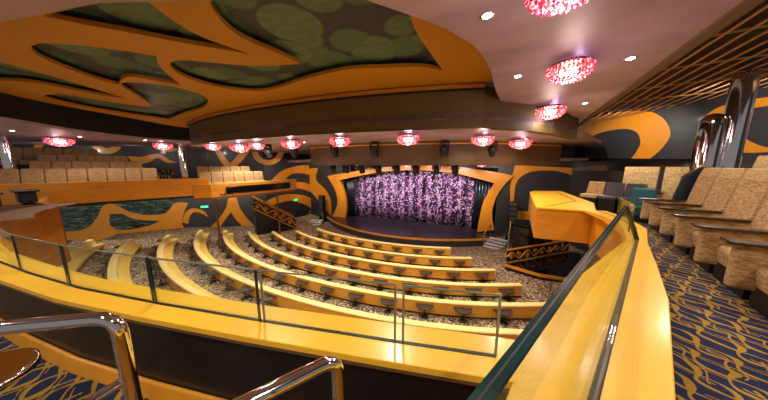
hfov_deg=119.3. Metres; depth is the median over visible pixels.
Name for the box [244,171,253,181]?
seat
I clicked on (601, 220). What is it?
wall
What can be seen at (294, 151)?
spotlight
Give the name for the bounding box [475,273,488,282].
cocktail table
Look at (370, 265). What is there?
cocktail table
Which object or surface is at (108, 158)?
seat
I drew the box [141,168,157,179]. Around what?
seat
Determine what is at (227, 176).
seat
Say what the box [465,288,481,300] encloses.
cocktail table
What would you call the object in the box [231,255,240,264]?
cocktail table
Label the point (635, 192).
armchair
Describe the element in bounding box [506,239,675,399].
balcony ledge
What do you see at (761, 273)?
seat cushion
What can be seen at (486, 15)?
recessed light
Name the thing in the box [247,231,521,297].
banquette
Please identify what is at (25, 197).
lamp housing
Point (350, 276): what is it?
cocktail table
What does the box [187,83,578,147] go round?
ceiling bulkhead
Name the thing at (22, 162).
seat cushion
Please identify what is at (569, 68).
chandelier
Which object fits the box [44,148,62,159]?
seat
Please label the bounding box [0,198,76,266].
wall
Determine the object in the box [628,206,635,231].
glass panel
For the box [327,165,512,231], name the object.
trim
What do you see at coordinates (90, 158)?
seat
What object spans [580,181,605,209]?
chair
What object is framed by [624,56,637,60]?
recessed light
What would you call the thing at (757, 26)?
ceiling slats
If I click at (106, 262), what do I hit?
cocktail table
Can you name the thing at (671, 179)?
seat
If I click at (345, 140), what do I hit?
chandelier
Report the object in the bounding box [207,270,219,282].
cocktail table
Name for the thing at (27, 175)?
seat
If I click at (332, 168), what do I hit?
spotlight
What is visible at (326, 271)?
cocktail table
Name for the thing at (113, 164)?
seat
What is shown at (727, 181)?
seat
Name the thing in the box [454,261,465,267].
cocktail table
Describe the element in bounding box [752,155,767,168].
seat
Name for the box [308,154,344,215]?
wall
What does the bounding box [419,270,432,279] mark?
cocktail table
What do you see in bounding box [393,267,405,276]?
cocktail table
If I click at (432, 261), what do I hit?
cocktail table
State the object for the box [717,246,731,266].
seat cushion
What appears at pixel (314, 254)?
cocktail table
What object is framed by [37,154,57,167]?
seat
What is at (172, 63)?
ceiling
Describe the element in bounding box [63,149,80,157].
seat
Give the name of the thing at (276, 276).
cocktail table
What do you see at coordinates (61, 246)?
glass panel
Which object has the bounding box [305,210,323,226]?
steps
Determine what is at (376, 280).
cocktail table
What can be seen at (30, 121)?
ceiling
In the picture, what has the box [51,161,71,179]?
seat
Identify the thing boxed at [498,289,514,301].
cocktail table
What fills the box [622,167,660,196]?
seat
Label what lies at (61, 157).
seat
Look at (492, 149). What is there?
spotlight
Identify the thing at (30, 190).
hood
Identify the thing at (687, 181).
seat
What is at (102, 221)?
wall
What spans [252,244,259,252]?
cocktail table
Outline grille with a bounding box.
[509,207,516,210]
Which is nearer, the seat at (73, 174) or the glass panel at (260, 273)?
the glass panel at (260, 273)
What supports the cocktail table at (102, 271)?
on the floor at (533, 290)
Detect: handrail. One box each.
[0,312,142,399]
[233,355,344,399]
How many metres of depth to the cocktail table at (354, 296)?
7.07 m
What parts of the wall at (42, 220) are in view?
return panel, corner post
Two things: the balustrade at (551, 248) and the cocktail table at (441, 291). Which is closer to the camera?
the cocktail table at (441, 291)
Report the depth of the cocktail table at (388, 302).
6.76 m
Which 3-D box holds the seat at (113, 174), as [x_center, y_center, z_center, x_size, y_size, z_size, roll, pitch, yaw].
[-11.739,-0.888,9.853,0.498,1.000,0.690,-8,12,-42]
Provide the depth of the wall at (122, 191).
9.09 m
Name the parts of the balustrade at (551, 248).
handrail, rail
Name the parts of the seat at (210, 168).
backrest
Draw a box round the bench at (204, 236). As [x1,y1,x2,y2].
[200,233,279,290]
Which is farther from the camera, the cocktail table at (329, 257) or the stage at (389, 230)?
the stage at (389, 230)
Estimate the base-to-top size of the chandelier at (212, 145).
0.328 m
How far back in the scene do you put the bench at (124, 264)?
8.61 m
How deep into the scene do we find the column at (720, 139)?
5.19 m
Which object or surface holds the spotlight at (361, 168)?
hanging from the ceiling at (561, 159)
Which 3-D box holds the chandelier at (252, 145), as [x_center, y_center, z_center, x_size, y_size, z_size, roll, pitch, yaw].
[-5.280,-2.260,9.350,0.622,0.328,0.622,4,10,24]
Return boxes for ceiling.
[0,0,494,127]
[0,0,743,121]
[0,92,230,149]
[190,112,601,153]
[288,158,588,161]
[593,0,767,117]
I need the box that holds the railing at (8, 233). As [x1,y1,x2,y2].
[0,229,19,269]
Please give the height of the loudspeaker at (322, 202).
2.300 m
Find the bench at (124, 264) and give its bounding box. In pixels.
[119,243,141,283]
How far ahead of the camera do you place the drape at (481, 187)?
15.51 m
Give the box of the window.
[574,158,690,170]
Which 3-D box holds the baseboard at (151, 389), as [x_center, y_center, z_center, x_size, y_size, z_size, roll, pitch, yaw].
[-3.717,1.085,2.457,9.606,0.100,0.688,4,10,22]
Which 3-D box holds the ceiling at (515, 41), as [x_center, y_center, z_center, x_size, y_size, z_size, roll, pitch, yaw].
[-2.034,-2.311,5.653,14.450,0.130,13.600,4,10,24]
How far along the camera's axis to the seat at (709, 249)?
2.95 m
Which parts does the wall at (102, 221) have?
striped panel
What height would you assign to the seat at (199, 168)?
1.000 m
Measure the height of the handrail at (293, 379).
0.879 m
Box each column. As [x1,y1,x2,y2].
[0,137,17,168]
[176,144,187,178]
[688,56,765,171]
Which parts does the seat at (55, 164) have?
backrest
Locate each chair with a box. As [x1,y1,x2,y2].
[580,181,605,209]
[597,182,625,213]
[616,183,647,215]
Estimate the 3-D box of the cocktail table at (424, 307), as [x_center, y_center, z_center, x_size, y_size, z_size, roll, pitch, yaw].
[1.174,3.251,6.526,0.540,0.325,0.290,1,9,9]
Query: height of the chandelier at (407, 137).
0.374 m
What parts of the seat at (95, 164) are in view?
backrest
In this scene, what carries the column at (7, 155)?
on the floor
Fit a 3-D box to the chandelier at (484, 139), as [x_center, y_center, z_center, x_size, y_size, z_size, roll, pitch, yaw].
[3.116,-1.886,7.098,0.711,0.374,0.711,4,10,24]
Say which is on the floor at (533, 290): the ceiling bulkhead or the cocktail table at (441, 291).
the cocktail table at (441, 291)
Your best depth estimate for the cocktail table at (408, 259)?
10.22 m
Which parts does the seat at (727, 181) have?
armrest, arm panel, backrest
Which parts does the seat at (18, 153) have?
backrest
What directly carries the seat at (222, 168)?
on the floor
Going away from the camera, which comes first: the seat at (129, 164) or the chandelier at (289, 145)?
the chandelier at (289, 145)
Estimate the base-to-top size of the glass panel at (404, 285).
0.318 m
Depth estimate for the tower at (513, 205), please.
13.71 m
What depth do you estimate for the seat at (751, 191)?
3.66 m
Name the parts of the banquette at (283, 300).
backrest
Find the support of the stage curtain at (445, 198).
on the stage at (389, 230)
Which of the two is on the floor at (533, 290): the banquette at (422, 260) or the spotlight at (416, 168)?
the banquette at (422, 260)
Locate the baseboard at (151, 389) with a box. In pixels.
[0,317,227,399]
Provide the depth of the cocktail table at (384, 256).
10.53 m
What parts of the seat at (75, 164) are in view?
backrest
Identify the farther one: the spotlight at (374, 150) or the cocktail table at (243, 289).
the spotlight at (374, 150)
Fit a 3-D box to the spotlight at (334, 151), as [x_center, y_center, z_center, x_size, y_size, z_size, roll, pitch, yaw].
[-2.218,-2.228,10.163,0.380,0.641,0.406,4,10,24]
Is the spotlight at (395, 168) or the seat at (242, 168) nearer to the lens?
the spotlight at (395, 168)
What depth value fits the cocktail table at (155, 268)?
8.38 m
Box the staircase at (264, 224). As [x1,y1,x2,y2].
[253,209,294,234]
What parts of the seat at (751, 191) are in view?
armrest, arm panel, backrest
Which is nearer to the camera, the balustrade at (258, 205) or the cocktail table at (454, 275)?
the cocktail table at (454, 275)
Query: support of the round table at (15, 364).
on the floor at (720, 342)
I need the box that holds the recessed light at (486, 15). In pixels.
[480,11,494,19]
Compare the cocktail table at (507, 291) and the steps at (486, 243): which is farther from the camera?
the steps at (486, 243)
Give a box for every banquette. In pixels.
[59,239,104,271]
[107,239,141,283]
[157,234,221,298]
[193,229,523,339]
[222,230,545,319]
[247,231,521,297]
[272,231,495,280]
[295,230,471,267]
[316,228,450,255]
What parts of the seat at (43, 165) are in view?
backrest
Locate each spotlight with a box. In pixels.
[264,144,272,157]
[290,148,298,157]
[329,165,336,172]
[330,143,338,157]
[342,165,349,172]
[357,165,364,173]
[370,141,378,156]
[374,165,381,173]
[392,165,399,173]
[411,165,419,173]
[432,165,440,174]
[439,140,449,156]
[450,165,459,174]
[488,140,497,156]
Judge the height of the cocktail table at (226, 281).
0.325 m
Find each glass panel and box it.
[11,234,68,284]
[60,245,153,302]
[147,257,260,320]
[259,270,396,340]
[402,284,501,355]
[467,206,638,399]
[617,198,634,216]
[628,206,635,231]
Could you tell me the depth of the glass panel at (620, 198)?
4.28 m
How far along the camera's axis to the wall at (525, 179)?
13.94 m
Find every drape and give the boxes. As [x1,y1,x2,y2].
[347,167,355,215]
[472,168,494,228]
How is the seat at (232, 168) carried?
on the floor
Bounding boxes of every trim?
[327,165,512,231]
[578,0,764,126]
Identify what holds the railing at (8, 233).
on the wall at (217, 347)
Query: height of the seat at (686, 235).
1.440 m
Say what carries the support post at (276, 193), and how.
on the floor at (533, 290)
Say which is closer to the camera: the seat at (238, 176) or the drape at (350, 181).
the seat at (238, 176)
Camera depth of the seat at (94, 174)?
9.61 m
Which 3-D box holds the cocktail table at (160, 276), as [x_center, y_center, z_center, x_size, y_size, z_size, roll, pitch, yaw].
[-7.704,2.797,7.759,0.540,0.325,0.290,7,11,37]
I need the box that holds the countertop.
[0,203,42,211]
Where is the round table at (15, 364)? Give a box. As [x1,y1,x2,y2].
[0,348,41,390]
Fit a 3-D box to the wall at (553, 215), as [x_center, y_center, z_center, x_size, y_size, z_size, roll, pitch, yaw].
[5.896,0.332,7.702,1.497,0.856,4.980,5,10,30]
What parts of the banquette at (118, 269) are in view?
backrest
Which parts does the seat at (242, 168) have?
backrest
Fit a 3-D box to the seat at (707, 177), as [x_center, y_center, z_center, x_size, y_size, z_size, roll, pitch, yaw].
[6.557,-0.004,5.075,0.980,1.440,0.835,7,11,39]
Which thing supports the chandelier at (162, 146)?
hanging from the ceiling at (30, 121)
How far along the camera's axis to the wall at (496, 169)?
17.96 m
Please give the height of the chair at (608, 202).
0.940 m
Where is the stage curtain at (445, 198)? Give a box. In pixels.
[355,167,475,227]
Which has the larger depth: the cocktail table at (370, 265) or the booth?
the booth
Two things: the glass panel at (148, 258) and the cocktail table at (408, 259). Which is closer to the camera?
the glass panel at (148, 258)
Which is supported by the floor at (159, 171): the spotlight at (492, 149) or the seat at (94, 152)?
the seat at (94, 152)
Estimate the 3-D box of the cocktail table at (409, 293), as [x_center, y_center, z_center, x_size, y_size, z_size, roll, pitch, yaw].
[0.883,3.136,7.834,0.540,0.325,0.290,2,9,11]
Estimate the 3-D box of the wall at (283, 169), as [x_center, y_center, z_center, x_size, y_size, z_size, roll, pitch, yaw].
[-7.823,-0.786,19.364,0.212,6.600,5.692,4,10,26]
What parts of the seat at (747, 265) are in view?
armrest, arm panel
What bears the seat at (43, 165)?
on the floor
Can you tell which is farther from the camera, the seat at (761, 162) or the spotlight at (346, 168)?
the spotlight at (346, 168)
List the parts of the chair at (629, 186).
seat, backrest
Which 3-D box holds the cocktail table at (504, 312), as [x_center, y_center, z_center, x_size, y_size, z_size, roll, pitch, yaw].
[3.355,3.288,6.283,0.540,0.325,0.290,0,9,2]
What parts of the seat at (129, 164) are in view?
backrest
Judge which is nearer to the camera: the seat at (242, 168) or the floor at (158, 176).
the floor at (158, 176)
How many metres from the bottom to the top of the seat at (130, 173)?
1.000 m
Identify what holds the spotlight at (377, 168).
hanging from the ceiling at (561, 159)
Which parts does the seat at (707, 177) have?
armrest, arm panel, backrest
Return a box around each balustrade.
[252,196,293,216]
[252,197,295,228]
[505,241,569,262]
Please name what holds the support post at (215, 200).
on the floor at (533, 290)
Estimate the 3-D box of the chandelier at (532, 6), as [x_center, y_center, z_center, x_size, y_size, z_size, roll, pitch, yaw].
[1.253,-1.473,1.555,0.507,0.267,0.507,4,10,24]
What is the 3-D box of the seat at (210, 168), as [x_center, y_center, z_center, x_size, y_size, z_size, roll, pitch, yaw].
[-9.654,-1.417,12.865,0.498,1.000,0.690,-8,12,-42]
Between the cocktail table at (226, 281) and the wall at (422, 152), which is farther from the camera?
the wall at (422, 152)
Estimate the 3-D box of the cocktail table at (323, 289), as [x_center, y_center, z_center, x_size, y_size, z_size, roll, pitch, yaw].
[-1.925,3.109,7.439,0.540,0.325,0.290,3,9,20]
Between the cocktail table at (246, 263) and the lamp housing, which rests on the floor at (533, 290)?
the cocktail table at (246, 263)
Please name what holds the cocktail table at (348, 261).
on the floor at (533, 290)
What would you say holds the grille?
attached to the tower at (513, 205)
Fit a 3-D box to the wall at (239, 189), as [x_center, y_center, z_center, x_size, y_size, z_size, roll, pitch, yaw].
[-7.479,-0.683,12.977,0.903,0.760,5.557,7,11,37]
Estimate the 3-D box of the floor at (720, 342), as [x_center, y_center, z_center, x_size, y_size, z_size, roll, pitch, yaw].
[2.212,1.009,4.087,15.940,0.250,18.690,8,12,42]
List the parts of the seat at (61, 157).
backrest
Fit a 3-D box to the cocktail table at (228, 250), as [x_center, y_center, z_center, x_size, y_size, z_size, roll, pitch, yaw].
[-7.447,2.599,10.717,0.540,0.325,0.290,8,12,43]
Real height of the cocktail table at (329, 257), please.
0.325 m
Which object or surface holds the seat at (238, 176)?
on the floor
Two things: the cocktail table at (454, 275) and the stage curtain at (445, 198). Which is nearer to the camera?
the cocktail table at (454, 275)
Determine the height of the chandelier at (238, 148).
0.421 m
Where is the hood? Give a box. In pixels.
[10,189,39,192]
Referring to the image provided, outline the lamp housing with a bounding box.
[10,189,39,204]
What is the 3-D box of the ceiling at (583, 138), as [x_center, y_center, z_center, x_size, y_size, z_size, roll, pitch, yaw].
[-0.697,-2.874,11.778,20.900,0.140,12.296,4,10,24]
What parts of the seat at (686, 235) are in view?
armrest, arm panel, backrest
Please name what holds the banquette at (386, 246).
on the floor at (533, 290)
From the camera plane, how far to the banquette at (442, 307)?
6.85 m
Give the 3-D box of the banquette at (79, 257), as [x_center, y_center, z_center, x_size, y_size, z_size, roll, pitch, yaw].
[-4.230,2.823,4.889,20.891,0.466,3.120,4,10,24]
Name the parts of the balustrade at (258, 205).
handrail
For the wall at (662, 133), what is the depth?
8.60 m
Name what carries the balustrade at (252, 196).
on the staircase at (264, 224)
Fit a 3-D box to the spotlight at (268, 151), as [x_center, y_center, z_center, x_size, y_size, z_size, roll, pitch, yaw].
[-5.400,-2.286,10.535,0.380,0.641,0.406,4,10,24]
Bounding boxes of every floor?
[0,213,767,399]
[19,169,174,177]
[21,175,174,182]
[68,214,600,328]
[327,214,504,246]
[505,252,591,282]
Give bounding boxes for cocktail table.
[96,268,106,278]
[100,259,109,267]
[152,265,160,276]
[154,273,166,286]
[187,250,195,258]
[191,256,200,266]
[197,265,207,274]
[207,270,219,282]
[221,278,234,290]
[224,249,231,258]
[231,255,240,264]
[239,285,253,299]
[242,261,252,271]
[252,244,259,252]
[256,267,266,278]
[260,249,268,257]
[263,293,276,305]
[272,254,280,263]
[274,273,286,285]
[286,259,296,269]
[295,280,308,292]
[304,264,314,274]
[310,252,319,260]
[320,286,334,299]
[324,269,336,280]
[327,256,337,265]
[347,260,358,269]
[348,274,360,285]
[348,292,364,306]
[369,264,379,273]
[374,279,387,291]
[380,298,397,313]
[383,255,393,261]
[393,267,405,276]
[402,283,417,295]
[405,257,416,264]
[415,303,433,318]
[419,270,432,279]
[429,259,440,266]
[433,286,448,298]
[447,272,459,281]
[453,307,471,322]
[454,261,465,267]
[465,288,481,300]
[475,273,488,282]
[492,309,512,324]
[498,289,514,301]
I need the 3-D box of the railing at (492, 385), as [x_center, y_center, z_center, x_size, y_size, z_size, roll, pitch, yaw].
[1.504,0.471,1.496,3.932,0.412,0.173,-7,11,-39]
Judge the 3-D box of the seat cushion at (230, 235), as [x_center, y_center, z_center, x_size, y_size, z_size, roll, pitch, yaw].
[-2.746,2.822,9.416,16.388,0.125,2.411,4,10,26]
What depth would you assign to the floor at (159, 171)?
12.37 m
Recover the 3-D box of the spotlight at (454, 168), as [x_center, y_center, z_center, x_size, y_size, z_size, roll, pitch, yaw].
[3.121,-1.431,9.856,0.380,0.641,0.406,4,10,24]
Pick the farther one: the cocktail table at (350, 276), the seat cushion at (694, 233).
the cocktail table at (350, 276)
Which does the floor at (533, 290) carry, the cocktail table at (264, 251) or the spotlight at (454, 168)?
the cocktail table at (264, 251)
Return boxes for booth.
[508,220,552,256]
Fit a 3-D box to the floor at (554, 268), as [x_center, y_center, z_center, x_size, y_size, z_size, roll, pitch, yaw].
[7.774,3.097,9.661,4.530,0.510,2.149,-3,9,-19]
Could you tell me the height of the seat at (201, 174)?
1.000 m
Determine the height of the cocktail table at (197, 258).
0.325 m
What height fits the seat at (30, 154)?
1.000 m
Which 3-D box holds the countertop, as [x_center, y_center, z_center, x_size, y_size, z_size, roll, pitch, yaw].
[-9.738,0.312,5.605,1.543,0.060,3.189,-8,12,-42]
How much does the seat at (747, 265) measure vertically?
1.440 m
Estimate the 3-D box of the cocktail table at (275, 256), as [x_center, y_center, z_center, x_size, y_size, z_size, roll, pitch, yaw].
[-4.968,2.745,10.342,0.540,0.325,0.290,6,11,35]
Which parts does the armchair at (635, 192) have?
seat, backrest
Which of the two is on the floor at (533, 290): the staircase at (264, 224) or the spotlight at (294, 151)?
the staircase at (264, 224)
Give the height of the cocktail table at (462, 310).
0.325 m
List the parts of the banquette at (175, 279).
backrest, panel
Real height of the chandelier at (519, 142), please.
0.398 m
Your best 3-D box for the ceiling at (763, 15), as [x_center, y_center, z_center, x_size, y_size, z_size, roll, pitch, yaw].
[8.273,-3.025,3.508,6.951,0.100,19.635,5,10,31]
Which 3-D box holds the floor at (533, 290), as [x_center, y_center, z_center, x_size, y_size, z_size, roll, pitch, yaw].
[-0.674,2.395,12.526,40.547,1.416,21.886,4,10,24]
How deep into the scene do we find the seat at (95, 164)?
10.20 m
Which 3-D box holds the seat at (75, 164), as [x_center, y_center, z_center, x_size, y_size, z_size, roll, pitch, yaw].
[-13.080,-1.173,9.733,0.498,1.000,0.690,-8,12,-42]
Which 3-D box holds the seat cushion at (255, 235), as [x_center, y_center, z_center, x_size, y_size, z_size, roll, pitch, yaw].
[-2.090,2.782,10.226,14.293,0.125,1.988,4,10,25]
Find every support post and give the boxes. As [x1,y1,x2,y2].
[214,199,221,248]
[276,193,280,232]
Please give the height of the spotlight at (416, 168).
0.641 m
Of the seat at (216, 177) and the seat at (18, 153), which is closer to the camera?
the seat at (18, 153)
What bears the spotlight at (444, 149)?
hanging from the ceiling at (583, 138)
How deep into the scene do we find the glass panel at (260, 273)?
1.18 m
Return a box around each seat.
[0,147,23,170]
[0,169,20,183]
[19,147,43,168]
[20,169,44,182]
[29,161,51,182]
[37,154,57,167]
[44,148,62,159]
[44,168,67,182]
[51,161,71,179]
[58,154,76,167]
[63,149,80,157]
[67,168,87,181]
[72,161,91,180]
[77,155,94,166]
[81,149,97,160]
[87,168,107,180]
[91,161,109,179]
[95,155,111,166]
[107,168,124,180]
[110,161,125,179]
[112,155,127,167]
[125,168,141,179]
[127,162,142,179]
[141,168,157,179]
[196,166,207,177]
[198,172,211,183]
[208,166,219,182]
[211,172,223,183]
[219,166,229,177]
[222,172,233,182]
[230,166,239,177]
[233,171,245,181]
[240,166,249,180]
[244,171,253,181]
[253,171,264,180]
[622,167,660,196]
[638,168,723,231]
[646,168,750,241]
[657,167,688,198]
[657,168,767,254]
[671,165,712,201]
[671,195,767,272]
[690,222,767,300]
[719,237,767,319]
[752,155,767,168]
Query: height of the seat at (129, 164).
1.000 m
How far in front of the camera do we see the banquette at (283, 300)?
6.39 m
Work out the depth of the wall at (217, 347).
1.31 m
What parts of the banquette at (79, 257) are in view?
backrest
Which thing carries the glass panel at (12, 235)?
on the wall at (217, 347)
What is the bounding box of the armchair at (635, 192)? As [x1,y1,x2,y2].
[629,187,656,223]
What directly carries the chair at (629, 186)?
on the floor at (720, 342)
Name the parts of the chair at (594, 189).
seat, backrest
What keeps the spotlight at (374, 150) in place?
hanging from the ceiling at (583, 138)
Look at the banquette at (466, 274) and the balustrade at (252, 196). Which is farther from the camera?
the balustrade at (252, 196)
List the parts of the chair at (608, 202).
seat, backrest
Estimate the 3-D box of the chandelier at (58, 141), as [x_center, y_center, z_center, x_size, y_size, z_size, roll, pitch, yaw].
[-12.050,-2.173,8.359,0.711,0.374,0.711,4,10,24]
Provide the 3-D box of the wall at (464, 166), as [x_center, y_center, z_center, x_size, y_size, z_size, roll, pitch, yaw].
[2.047,-3.147,16.978,11.900,1.400,0.200,4,10,24]
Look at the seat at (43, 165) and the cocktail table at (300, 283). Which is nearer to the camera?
the cocktail table at (300, 283)
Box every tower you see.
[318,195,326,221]
[504,201,518,242]
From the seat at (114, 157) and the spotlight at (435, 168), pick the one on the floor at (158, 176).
the seat at (114, 157)
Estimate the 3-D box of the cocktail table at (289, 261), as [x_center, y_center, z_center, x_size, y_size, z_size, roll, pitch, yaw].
[-4.058,2.832,9.786,0.540,0.325,0.290,5,10,31]
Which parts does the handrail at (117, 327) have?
rail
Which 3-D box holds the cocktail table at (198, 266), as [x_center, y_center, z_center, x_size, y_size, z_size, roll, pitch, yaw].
[-7.199,2.762,8.917,0.540,0.325,0.290,7,11,38]
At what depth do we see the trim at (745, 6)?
2.52 m
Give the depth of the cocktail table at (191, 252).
10.32 m
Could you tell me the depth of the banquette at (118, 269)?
8.45 m
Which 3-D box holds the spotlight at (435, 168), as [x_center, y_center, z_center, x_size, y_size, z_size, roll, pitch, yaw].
[2.319,-1.445,9.943,0.380,0.641,0.406,4,10,24]
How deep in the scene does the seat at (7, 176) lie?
8.27 m
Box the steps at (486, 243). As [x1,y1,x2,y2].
[482,225,508,249]
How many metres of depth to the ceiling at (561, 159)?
11.13 m
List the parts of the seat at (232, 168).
backrest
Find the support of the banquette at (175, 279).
on the floor at (533, 290)
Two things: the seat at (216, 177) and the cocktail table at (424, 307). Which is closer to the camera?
the cocktail table at (424, 307)
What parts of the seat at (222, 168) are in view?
backrest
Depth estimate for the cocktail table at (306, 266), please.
9.29 m
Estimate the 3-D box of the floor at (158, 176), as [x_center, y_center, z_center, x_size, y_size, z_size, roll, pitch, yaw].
[-13.474,-0.642,10.604,5.352,0.910,0.884,-8,12,-42]
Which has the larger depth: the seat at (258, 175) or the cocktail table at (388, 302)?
the seat at (258, 175)
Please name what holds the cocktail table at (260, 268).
on the floor at (533, 290)
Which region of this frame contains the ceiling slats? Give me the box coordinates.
[583,4,767,125]
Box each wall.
[0,144,283,242]
[0,178,207,206]
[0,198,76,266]
[0,223,520,399]
[191,179,296,199]
[263,152,310,217]
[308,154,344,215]
[310,141,561,164]
[344,168,498,221]
[350,165,498,167]
[494,148,574,240]
[528,191,595,243]
[569,75,767,257]
[583,209,647,258]
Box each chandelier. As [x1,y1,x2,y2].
[43,136,74,146]
[152,142,172,149]
[204,143,220,149]
[229,143,249,151]
[249,141,264,149]
[281,139,300,148]
[329,135,350,146]
[396,133,419,144]
[471,134,494,145]
[508,138,532,148]
[523,0,588,17]
[535,104,566,119]
[545,56,595,84]
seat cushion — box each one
[19,160,36,164]
[228,233,260,261]
[253,234,267,245]
[692,231,698,246]
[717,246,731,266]
[756,268,767,294]
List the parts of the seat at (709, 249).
armrest, arm panel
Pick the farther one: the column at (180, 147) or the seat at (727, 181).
the column at (180, 147)
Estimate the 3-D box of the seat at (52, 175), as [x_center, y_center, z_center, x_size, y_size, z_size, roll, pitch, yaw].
[-12.891,-0.726,8.812,0.498,1.000,0.690,-8,12,-42]
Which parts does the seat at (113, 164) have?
backrest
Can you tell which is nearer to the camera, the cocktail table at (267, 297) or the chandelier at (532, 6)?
the chandelier at (532, 6)
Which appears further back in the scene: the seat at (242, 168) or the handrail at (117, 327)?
the seat at (242, 168)
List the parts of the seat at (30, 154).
backrest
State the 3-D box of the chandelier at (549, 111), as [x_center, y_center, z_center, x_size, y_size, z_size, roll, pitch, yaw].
[3.759,-1.995,5.107,0.622,0.328,0.622,4,10,24]

